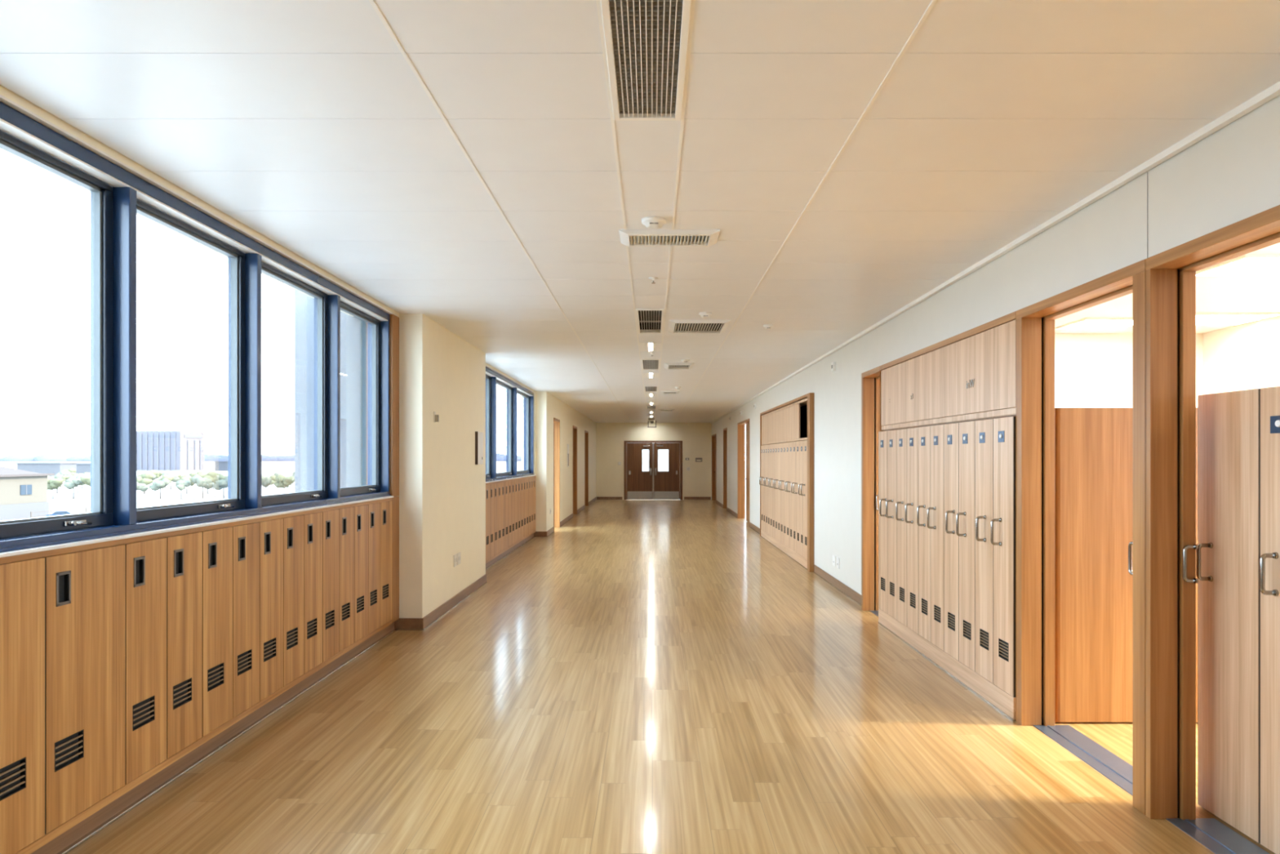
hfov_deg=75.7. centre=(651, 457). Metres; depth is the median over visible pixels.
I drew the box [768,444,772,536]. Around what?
locker
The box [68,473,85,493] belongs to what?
tree
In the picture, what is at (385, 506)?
locker
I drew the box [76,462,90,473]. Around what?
building
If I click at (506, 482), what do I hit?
locker
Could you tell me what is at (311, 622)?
vent grille
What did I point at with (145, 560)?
locker
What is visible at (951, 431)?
locker
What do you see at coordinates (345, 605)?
vent grille
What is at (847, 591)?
baseboard
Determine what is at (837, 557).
power outlet
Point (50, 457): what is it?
hills
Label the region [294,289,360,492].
wall
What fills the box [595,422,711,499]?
wall
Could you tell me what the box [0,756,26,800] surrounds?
vent grille
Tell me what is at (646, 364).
ceiling vent
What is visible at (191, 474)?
tree
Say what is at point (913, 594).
vent grille
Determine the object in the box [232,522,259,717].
locker
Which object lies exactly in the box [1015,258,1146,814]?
door frame
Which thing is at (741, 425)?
door
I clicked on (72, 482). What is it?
tree
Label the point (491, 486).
locker
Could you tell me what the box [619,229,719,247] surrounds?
ceiling vent
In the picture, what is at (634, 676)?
floor
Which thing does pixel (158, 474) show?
tree
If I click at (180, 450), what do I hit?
industrial hall
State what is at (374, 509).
locker
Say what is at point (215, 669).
vent grille
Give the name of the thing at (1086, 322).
recessed light
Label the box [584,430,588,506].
door
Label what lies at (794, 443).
locker
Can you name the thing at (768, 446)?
locker
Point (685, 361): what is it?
smoke detector
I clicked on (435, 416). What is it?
wall hook
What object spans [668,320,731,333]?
ceiling vent
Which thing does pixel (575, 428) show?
door
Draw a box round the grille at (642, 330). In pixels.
[639,310,661,333]
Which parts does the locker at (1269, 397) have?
pull handle, lock plate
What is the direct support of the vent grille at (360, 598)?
attached to the locker at (361, 512)
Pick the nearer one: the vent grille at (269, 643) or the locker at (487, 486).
the vent grille at (269, 643)
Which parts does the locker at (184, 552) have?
recessed pull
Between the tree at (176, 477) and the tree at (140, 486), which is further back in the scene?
the tree at (176, 477)
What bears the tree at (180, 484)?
on the cityscape
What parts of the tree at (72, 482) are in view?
crown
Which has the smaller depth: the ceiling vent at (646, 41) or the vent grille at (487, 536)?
the ceiling vent at (646, 41)
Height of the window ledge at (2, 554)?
0.014 m
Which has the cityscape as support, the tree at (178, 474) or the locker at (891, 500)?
the tree at (178, 474)
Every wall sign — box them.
[567,444,568,466]
[695,457,702,462]
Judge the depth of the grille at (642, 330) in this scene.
8.24 m
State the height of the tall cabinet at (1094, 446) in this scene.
1.782 m
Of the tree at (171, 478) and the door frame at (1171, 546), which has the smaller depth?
the door frame at (1171, 546)
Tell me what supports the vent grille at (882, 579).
attached to the locker at (882, 436)
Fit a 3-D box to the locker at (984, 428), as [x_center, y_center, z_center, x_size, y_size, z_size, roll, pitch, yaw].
[2.128,0.564,5.111,0.260,1.600,0.280,0,0,0]
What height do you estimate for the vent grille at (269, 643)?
0.108 m
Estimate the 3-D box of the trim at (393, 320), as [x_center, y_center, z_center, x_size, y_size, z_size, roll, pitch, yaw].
[-2.310,0.090,7.079,0.220,2.620,0.187,0,0,0]
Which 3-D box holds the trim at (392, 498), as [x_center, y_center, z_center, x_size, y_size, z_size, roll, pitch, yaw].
[-2.320,0.870,6.981,0.240,1.060,0.006,0,0,0]
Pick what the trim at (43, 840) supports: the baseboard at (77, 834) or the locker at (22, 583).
the locker at (22, 583)
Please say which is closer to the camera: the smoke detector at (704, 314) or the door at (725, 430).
the smoke detector at (704, 314)
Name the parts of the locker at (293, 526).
recessed pull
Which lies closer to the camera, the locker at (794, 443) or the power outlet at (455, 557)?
the power outlet at (455, 557)
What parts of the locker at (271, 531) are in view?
recessed pull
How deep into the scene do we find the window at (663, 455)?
31.75 m
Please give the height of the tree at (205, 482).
5.981 m
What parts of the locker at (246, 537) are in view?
recessed pull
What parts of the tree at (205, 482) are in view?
crown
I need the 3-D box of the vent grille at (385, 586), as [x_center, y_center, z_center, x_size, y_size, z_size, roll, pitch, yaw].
[-2.209,1.104,6.806,0.020,0.108,0.155,0,0,0]
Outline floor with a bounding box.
[66,496,1275,853]
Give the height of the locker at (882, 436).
1.600 m
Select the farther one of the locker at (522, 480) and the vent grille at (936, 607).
the locker at (522, 480)
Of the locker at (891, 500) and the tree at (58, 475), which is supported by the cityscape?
the tree at (58, 475)
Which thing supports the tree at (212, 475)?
on the cityscape
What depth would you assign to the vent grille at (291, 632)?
5.06 m
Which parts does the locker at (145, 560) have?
recessed pull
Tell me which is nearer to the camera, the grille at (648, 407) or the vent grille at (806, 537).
the vent grille at (806, 537)
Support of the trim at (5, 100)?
attached to the wall at (442, 495)
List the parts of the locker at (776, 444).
door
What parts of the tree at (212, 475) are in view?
crown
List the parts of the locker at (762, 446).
door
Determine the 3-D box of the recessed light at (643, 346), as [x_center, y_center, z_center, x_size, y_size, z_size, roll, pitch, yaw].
[-0.017,-1.269,9.350,0.252,0.032,0.700,0,0,0]
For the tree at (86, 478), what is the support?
on the cityscape
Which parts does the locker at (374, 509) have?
recessed pull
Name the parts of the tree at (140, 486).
crown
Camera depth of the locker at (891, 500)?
7.05 m
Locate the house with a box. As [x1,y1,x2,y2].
[0,466,54,520]
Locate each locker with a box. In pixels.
[0,557,44,853]
[43,544,125,834]
[123,537,166,784]
[166,531,202,758]
[202,526,232,736]
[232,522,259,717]
[257,518,283,701]
[283,515,303,686]
[303,511,322,673]
[322,509,339,662]
[337,506,354,651]
[353,504,368,642]
[368,502,380,633]
[380,500,391,626]
[485,484,489,560]
[489,484,493,558]
[493,483,497,555]
[497,482,502,553]
[502,481,505,551]
[505,481,508,548]
[508,480,511,546]
[511,480,515,544]
[515,480,518,542]
[518,479,520,540]
[520,479,523,538]
[523,478,526,537]
[526,478,528,535]
[528,477,531,533]
[531,477,533,532]
[533,476,535,530]
[759,444,763,530]
[760,444,764,531]
[763,444,767,533]
[764,444,769,534]
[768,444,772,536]
[769,444,774,537]
[773,443,777,539]
[774,443,780,541]
[778,443,783,543]
[780,442,786,545]
[784,442,789,547]
[786,441,792,549]
[791,441,796,551]
[793,440,799,554]
[798,440,804,556]
[800,440,807,559]
[878,431,887,613]
[885,429,897,619]
[895,428,906,626]
[905,426,918,634]
[916,426,930,641]
[927,424,943,650]
[943,422,959,660]
[955,420,975,671]
[975,418,993,683]
[991,416,1015,697]
[1195,388,1259,842]
[1259,386,1279,853]
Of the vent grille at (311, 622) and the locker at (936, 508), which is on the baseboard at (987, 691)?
the locker at (936, 508)
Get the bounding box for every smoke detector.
[641,216,666,229]
[681,359,689,363]
[699,311,711,317]
[763,324,773,329]
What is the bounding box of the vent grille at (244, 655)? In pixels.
[237,648,251,675]
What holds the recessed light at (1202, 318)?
in the ceiling
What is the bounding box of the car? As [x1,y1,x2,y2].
[45,510,75,515]
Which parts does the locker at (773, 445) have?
door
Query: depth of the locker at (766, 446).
15.03 m
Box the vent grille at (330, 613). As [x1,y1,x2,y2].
[325,608,334,629]
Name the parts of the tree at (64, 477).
crown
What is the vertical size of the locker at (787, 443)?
1.600 m
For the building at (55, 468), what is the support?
on the cityscape
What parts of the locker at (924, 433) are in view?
pull handle, lock plate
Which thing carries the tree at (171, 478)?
on the cityscape
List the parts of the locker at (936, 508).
pull handle, lock plate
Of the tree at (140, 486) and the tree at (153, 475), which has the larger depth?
the tree at (153, 475)
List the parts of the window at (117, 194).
sash, sash, sash, sash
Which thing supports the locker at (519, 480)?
on the trim at (534, 531)
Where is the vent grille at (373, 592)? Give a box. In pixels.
[370,589,377,605]
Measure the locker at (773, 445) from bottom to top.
1.600 m
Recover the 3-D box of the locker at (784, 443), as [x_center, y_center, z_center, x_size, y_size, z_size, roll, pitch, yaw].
[2.152,0.564,12.926,0.260,1.600,0.296,0,0,0]
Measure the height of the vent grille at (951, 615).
0.108 m
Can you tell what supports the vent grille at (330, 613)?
attached to the locker at (331, 518)
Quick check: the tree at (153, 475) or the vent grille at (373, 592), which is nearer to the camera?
the vent grille at (373, 592)
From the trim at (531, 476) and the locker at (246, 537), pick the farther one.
the trim at (531, 476)
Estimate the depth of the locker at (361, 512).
6.23 m
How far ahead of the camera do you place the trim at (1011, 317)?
5.62 m
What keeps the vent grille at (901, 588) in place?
attached to the locker at (901, 502)
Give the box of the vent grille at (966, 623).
[963,619,971,639]
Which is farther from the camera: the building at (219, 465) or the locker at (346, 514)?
the building at (219, 465)
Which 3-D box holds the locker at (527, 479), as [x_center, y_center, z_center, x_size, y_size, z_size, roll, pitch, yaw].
[-2.318,0.881,14.569,0.244,1.038,0.293,0,0,0]
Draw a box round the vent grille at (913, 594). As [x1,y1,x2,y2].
[910,591,915,608]
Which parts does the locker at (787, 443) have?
door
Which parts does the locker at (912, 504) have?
pull handle, lock plate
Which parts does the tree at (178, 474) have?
crown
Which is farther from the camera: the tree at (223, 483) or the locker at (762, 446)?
the tree at (223, 483)
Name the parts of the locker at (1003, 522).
pull handle, lock plate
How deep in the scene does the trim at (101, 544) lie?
3.65 m
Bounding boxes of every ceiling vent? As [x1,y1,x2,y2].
[600,0,691,120]
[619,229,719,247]
[635,308,664,333]
[640,359,660,369]
[644,386,657,391]
[646,405,656,408]
[658,408,674,411]
[660,390,679,394]
[664,363,693,369]
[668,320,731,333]
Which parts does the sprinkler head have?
plate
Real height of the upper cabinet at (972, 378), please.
0.545 m
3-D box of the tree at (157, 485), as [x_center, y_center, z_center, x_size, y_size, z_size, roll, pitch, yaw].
[-119.262,7.417,199.600,4.386,5.166,3.432,0,0,-26]
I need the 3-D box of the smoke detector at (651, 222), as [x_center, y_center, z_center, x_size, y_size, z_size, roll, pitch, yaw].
[0.010,-1.236,4.350,0.132,0.039,0.132,0,0,0]
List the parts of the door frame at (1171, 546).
pull handle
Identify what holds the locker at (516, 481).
on the trim at (534, 531)
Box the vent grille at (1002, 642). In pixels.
[998,638,1008,661]
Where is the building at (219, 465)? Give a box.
[213,461,227,471]
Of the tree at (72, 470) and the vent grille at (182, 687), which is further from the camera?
the tree at (72, 470)
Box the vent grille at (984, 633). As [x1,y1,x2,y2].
[979,628,988,650]
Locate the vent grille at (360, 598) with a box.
[356,595,364,613]
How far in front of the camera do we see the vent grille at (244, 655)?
4.47 m
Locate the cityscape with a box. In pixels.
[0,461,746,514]
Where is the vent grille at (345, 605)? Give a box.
[342,601,350,620]
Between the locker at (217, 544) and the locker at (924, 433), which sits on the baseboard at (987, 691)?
the locker at (924, 433)
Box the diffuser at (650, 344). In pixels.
[648,342,652,350]
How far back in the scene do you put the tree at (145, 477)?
227.62 m
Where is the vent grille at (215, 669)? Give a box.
[207,662,223,691]
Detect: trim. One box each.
[0,94,392,314]
[0,497,391,564]
[14,619,391,853]
[360,319,366,485]
[366,314,399,622]
[391,497,392,622]
[485,364,535,393]
[485,475,535,484]
[485,530,535,563]
[521,392,535,475]
[710,81,1279,423]
[880,311,1015,370]
[1146,172,1147,257]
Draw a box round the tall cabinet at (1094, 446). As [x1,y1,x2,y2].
[1054,407,1197,722]
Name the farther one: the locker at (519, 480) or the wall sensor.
the locker at (519, 480)
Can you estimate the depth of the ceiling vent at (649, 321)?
7.94 m
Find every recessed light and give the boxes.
[639,342,662,351]
[642,373,659,377]
[644,394,657,396]
[645,402,656,404]
[1055,317,1133,328]
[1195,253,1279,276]
[1195,312,1279,324]
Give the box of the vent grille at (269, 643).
[263,637,275,662]
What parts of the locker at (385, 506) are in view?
recessed pull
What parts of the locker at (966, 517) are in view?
pull handle, lock plate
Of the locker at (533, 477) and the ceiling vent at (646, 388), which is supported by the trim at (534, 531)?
the locker at (533, 477)
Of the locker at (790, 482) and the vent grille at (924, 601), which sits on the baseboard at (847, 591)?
the locker at (790, 482)
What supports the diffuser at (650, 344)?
attached to the recessed light at (643, 346)
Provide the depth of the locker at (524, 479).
14.31 m
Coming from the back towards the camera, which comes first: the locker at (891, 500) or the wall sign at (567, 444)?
the wall sign at (567, 444)
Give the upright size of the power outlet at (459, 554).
0.120 m
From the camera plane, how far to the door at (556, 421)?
17.75 m
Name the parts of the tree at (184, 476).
crown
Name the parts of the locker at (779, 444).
door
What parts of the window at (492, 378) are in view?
sash, sash, sash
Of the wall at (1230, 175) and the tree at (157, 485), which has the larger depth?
the tree at (157, 485)
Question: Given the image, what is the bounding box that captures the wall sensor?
[831,361,835,371]
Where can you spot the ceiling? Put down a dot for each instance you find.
(466, 166)
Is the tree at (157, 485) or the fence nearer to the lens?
the fence
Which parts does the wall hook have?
plate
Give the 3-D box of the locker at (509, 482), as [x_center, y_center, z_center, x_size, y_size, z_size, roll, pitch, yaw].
[-2.318,0.881,12.808,0.244,1.038,0.293,0,0,0]
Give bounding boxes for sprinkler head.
[648,276,657,284]
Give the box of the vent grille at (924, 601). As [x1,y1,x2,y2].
[921,598,927,615]
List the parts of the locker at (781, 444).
door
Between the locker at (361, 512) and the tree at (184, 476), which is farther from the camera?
the tree at (184, 476)
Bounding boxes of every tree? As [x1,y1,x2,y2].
[47,475,64,498]
[50,472,63,493]
[58,470,72,481]
[60,475,69,488]
[62,474,84,498]
[63,467,75,475]
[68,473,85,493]
[80,475,90,486]
[136,471,153,493]
[136,481,148,498]
[148,469,163,481]
[149,473,155,489]
[149,477,169,498]
[156,474,173,493]
[161,471,180,489]
[171,471,181,486]
[175,477,191,498]
[180,474,194,493]
[188,471,204,486]
[191,474,214,498]
[197,471,217,493]
[212,476,227,497]
[218,475,227,479]
[261,474,271,494]
[269,474,275,491]
[273,474,294,493]
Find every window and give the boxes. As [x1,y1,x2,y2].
[0,101,391,552]
[485,367,533,481]
[642,449,668,471]
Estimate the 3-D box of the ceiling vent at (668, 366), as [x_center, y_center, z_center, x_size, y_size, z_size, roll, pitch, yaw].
[0.365,-1.241,11.175,0.390,0.028,0.550,0,0,0]
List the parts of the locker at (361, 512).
recessed pull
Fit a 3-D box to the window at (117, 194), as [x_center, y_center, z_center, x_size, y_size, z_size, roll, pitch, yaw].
[-2.306,-0.447,4.091,0.188,1.538,5.783,0,0,0]
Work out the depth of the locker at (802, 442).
11.43 m
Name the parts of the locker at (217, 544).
recessed pull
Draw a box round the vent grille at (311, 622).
[306,617,316,639]
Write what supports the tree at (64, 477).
on the cityscape
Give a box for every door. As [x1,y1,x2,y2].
[553,417,559,527]
[573,425,577,514]
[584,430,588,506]
[623,440,682,499]
[711,433,715,500]
[723,427,727,508]
[737,418,749,526]
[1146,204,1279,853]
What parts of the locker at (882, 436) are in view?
pull handle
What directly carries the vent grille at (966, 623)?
attached to the locker at (966, 517)
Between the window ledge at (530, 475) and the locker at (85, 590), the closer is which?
the locker at (85, 590)
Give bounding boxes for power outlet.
[453,553,457,566]
[457,551,461,564]
[832,555,835,566]
[835,556,839,568]
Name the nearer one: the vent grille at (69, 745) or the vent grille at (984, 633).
the vent grille at (69, 745)
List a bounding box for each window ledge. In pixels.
[0,495,393,557]
[485,475,536,483]
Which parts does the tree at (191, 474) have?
crown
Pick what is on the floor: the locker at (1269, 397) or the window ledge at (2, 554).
the locker at (1269, 397)
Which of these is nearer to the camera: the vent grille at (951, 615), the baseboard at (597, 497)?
the vent grille at (951, 615)
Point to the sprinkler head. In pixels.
(653, 278)
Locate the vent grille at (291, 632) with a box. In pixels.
[286,626,297,649]
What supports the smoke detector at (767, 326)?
attached to the ceiling
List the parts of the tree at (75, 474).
crown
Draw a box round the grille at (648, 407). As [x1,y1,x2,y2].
[647,406,655,408]
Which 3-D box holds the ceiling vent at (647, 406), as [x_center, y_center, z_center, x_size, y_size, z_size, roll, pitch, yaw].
[-0.017,-1.306,20.500,0.248,0.118,1.200,0,0,0]
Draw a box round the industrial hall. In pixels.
[136,430,204,470]
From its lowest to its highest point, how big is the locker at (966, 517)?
1.600 m
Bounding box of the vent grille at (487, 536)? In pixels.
[486,535,488,544]
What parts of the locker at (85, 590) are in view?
recessed pull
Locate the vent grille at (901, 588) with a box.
[899,586,904,602]
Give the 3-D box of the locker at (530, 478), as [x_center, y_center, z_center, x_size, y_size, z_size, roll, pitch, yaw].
[-2.318,0.881,14.863,0.244,1.038,0.293,0,0,0]
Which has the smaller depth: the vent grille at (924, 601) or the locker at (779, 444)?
the vent grille at (924, 601)
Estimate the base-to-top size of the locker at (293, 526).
1.038 m
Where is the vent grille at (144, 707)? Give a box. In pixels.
[132,695,155,731]
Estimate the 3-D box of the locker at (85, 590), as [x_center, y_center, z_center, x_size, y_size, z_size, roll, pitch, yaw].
[-2.318,0.881,3.217,0.244,1.038,0.456,0,0,0]
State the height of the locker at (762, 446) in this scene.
1.600 m
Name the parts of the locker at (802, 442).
pull handle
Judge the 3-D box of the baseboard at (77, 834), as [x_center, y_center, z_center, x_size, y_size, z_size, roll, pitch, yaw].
[-2.211,1.448,11.750,0.458,0.105,35.500,0,0,0]
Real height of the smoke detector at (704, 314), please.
0.039 m
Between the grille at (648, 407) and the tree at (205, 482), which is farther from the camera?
the tree at (205, 482)
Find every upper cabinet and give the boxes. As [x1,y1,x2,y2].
[761,398,807,444]
[880,320,1015,431]
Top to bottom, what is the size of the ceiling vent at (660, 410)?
0.028 m
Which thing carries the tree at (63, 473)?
on the cityscape
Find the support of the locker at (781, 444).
on the baseboard at (847, 591)
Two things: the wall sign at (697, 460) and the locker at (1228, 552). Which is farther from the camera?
the wall sign at (697, 460)
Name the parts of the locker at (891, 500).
pull handle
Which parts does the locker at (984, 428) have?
pull handle, lock plate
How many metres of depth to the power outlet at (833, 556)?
9.57 m
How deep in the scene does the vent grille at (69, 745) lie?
3.12 m
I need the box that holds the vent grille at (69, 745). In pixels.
[54,728,84,772]
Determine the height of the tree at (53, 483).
5.675 m
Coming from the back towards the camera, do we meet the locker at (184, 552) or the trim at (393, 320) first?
the trim at (393, 320)
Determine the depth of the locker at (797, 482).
11.75 m
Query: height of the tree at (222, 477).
5.710 m
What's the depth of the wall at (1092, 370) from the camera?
8.30 m
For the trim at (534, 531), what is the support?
attached to the wall at (442, 495)
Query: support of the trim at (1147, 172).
attached to the wall at (1230, 175)
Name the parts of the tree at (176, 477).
crown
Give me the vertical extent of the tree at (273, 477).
5.036 m
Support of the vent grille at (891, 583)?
attached to the locker at (891, 500)
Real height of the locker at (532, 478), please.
1.038 m
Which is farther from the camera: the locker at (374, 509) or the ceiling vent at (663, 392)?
the ceiling vent at (663, 392)
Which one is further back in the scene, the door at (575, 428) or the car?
the car
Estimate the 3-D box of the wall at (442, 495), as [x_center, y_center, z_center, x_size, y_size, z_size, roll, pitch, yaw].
[-2.325,0.025,11.750,0.650,2.950,35.500,0,0,0]
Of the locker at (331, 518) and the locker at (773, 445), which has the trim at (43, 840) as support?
the locker at (331, 518)
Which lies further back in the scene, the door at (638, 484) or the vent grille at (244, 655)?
the door at (638, 484)
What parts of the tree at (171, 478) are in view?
crown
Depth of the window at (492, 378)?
13.46 m
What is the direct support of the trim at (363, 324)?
attached to the wall at (442, 495)
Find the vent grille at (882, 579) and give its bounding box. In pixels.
[880,577,884,591]
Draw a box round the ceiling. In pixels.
[0,0,1279,422]
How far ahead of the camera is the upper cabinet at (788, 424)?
12.82 m
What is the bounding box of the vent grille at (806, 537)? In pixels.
[804,536,807,545]
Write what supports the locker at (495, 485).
on the trim at (534, 531)
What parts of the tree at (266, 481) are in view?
crown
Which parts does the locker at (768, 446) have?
door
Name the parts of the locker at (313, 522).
recessed pull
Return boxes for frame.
[760,392,813,571]
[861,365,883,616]
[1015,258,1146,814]
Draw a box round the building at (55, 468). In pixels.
[14,462,78,475]
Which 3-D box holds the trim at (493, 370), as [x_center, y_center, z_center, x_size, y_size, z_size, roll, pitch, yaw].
[-2.299,-1.221,12.750,0.202,0.010,5.700,0,0,0]
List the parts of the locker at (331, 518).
recessed pull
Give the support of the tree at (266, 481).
on the cityscape
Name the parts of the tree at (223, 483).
crown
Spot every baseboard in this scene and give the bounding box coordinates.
[31,496,596,853]
[596,496,711,499]
[715,499,861,605]
[878,608,1015,720]
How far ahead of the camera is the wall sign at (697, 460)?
29.49 m
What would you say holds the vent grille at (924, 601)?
attached to the locker at (924, 433)
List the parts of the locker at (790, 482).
pull handle, door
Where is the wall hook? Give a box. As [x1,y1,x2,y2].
[433,411,438,422]
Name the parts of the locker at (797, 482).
door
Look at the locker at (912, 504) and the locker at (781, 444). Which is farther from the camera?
the locker at (781, 444)
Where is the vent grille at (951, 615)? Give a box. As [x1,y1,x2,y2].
[947,611,955,631]
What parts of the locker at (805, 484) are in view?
door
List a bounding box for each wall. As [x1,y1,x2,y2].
[0,84,595,617]
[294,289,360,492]
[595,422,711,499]
[711,94,1279,594]
[1054,315,1279,408]
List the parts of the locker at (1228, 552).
pull handle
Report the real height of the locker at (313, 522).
1.038 m
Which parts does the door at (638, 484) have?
kick plate, kick plate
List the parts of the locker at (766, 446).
door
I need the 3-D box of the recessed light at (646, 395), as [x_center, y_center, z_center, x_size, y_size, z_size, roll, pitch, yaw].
[-0.017,-1.269,16.550,0.252,0.032,0.700,0,0,0]
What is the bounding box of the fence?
[30,494,224,517]
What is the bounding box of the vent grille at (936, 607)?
[933,604,940,622]
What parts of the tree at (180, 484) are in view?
crown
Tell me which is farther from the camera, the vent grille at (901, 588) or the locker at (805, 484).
the locker at (805, 484)
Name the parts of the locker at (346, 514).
recessed pull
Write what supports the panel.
attached to the wall at (442, 495)
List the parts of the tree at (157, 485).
crown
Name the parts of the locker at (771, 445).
door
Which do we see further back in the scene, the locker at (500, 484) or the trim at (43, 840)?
the locker at (500, 484)
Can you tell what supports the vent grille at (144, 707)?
attached to the locker at (145, 560)
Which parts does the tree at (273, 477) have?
crown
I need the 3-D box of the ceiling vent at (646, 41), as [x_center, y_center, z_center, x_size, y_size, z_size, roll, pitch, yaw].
[-0.017,-1.306,2.265,0.248,0.118,1.570,0,0,0]
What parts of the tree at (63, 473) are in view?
crown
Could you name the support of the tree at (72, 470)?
on the cityscape
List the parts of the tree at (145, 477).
crown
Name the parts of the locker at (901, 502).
pull handle, lock plate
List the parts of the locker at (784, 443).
door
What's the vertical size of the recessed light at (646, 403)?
0.032 m
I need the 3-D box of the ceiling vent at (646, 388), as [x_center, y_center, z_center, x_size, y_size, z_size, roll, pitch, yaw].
[-0.017,-1.306,15.000,0.248,0.118,1.200,0,0,0]
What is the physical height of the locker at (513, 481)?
1.038 m
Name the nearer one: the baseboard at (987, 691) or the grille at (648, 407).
the baseboard at (987, 691)
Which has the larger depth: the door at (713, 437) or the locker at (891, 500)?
the door at (713, 437)
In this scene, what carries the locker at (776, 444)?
on the baseboard at (847, 591)
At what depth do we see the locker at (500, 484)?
11.93 m
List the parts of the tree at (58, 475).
crown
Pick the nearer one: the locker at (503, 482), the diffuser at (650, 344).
the diffuser at (650, 344)
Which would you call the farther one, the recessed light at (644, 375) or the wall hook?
the recessed light at (644, 375)
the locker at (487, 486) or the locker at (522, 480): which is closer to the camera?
the locker at (487, 486)
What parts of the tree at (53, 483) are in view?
crown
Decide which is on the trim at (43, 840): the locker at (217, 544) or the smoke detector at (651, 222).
the locker at (217, 544)
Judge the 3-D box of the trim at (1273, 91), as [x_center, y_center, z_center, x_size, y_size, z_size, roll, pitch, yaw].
[2.107,-1.244,11.750,0.030,0.033,35.500,0,0,0]
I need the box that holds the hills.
[0,453,521,461]
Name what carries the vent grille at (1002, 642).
attached to the locker at (1003, 522)
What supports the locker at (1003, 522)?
on the baseboard at (987, 691)
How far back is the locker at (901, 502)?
6.77 m
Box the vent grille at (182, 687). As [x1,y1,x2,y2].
[173,677,191,709]
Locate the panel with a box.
[475,431,483,464]
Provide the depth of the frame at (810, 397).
10.83 m
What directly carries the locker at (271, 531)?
on the trim at (43, 840)
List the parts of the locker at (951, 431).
lock plate, pull handle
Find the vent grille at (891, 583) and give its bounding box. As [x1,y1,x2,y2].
[889,581,894,596]
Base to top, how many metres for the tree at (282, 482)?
5.868 m
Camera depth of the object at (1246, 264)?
5.38 m
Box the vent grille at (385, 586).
[382,583,388,599]
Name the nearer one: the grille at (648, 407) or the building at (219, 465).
the grille at (648, 407)
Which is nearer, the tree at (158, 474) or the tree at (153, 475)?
the tree at (153, 475)
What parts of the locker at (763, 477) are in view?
door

